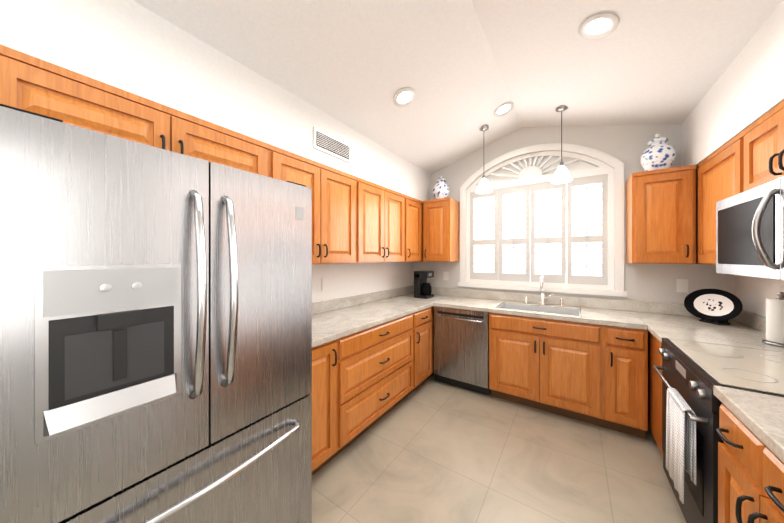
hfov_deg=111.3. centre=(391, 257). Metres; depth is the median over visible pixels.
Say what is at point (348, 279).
wall
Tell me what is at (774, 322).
paper towel
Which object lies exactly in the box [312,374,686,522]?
floor
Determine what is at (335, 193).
upper cabinet
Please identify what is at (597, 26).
recessed light
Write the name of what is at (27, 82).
upper cabinet
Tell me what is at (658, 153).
vase
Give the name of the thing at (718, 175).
upper cabinet
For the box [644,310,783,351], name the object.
countertop
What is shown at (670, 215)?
upper cabinet
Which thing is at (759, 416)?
countertop
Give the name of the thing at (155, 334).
fridge
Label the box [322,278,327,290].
outlet plates
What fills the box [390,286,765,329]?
countertop
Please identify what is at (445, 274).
outlet plates
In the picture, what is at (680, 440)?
hanging towel
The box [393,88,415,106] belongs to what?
recessed light
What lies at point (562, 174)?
pendant light
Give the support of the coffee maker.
on the countertop at (600, 311)
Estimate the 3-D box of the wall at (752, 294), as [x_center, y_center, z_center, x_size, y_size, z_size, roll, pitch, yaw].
[1.227,-0.179,-0.262,0.150,3.200,5.800,0,0,34]
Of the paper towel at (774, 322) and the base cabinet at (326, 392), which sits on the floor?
the base cabinet at (326, 392)
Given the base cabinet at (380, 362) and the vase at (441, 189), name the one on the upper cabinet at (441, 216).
the vase at (441, 189)
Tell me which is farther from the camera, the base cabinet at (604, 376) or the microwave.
the base cabinet at (604, 376)
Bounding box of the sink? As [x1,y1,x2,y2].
[497,303,580,315]
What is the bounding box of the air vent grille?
[313,127,350,163]
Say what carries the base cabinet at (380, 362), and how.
on the floor
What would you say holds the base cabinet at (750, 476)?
on the floor
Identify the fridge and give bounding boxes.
[0,104,311,522]
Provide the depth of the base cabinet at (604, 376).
2.12 m
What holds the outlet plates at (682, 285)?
attached to the wall at (627, 145)
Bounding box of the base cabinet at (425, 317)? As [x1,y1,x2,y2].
[418,306,433,386]
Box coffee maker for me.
[414,271,433,298]
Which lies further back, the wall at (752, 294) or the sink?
the sink
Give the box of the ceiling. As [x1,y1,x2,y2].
[133,0,781,173]
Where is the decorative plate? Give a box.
[684,289,742,324]
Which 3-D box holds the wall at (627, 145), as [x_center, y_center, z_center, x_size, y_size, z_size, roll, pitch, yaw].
[1.555,-0.180,3.117,3.400,3.200,0.160,0,0,34]
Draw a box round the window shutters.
[470,174,607,284]
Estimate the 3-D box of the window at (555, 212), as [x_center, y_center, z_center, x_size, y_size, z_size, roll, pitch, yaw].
[1.724,-0.430,3.268,2.070,2.100,0.001,0,0,34]
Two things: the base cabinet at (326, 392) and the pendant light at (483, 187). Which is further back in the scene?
the pendant light at (483, 187)
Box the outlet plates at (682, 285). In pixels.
[677,279,687,292]
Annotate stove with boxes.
[653,338,783,522]
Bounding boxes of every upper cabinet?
[0,44,191,156]
[192,116,271,177]
[272,145,359,263]
[360,178,407,262]
[408,196,423,261]
[424,197,458,261]
[626,165,695,263]
[696,133,739,264]
[740,100,783,192]
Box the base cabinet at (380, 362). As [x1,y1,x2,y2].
[342,311,417,450]
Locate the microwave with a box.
[716,176,783,279]
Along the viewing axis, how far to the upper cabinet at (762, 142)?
1.35 m
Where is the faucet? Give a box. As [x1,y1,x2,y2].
[524,276,563,306]
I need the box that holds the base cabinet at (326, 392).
[310,338,341,475]
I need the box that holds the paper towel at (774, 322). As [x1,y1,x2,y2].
[762,292,783,346]
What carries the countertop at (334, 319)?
on the base cabinet at (380, 362)
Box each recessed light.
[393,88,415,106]
[494,102,513,116]
[578,13,618,38]
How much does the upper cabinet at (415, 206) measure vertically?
0.770 m
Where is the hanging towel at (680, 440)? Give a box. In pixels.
[666,388,696,503]
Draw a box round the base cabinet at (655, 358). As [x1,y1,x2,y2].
[650,333,662,456]
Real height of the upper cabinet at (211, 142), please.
0.280 m
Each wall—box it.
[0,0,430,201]
[312,262,411,302]
[412,124,734,303]
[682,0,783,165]
[735,275,783,316]
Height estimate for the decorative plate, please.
0.263 m
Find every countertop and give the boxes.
[312,290,431,347]
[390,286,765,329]
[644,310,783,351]
[713,385,783,462]
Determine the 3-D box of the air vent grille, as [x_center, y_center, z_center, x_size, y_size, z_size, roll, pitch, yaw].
[-0.475,-0.910,2.191,0.016,0.160,0.410,0,0,34]
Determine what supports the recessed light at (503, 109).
in the ceiling
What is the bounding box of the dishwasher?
[434,306,490,394]
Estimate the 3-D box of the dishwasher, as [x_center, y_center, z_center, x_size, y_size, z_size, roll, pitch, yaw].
[0.873,0.983,3.084,0.601,0.873,0.641,0,0,34]
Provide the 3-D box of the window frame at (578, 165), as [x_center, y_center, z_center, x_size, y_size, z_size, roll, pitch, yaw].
[1.569,-0.440,3.041,1.650,1.620,0.120,0,0,34]
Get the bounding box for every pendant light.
[476,126,491,193]
[551,105,572,183]
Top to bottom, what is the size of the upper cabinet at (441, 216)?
0.770 m
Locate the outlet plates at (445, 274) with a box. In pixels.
[443,272,448,279]
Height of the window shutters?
1.105 m
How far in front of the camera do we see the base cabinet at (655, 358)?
1.93 m
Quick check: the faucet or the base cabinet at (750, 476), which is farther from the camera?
the faucet
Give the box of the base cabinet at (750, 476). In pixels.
[716,403,783,522]
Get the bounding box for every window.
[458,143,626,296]
[474,183,601,282]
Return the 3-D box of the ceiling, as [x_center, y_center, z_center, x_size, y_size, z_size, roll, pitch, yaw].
[-0.115,-1.302,0.654,3.400,0.625,6.110,0,0,34]
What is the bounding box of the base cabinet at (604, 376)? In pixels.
[586,323,649,438]
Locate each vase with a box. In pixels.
[433,176,449,198]
[640,134,676,170]
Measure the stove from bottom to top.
0.953 m

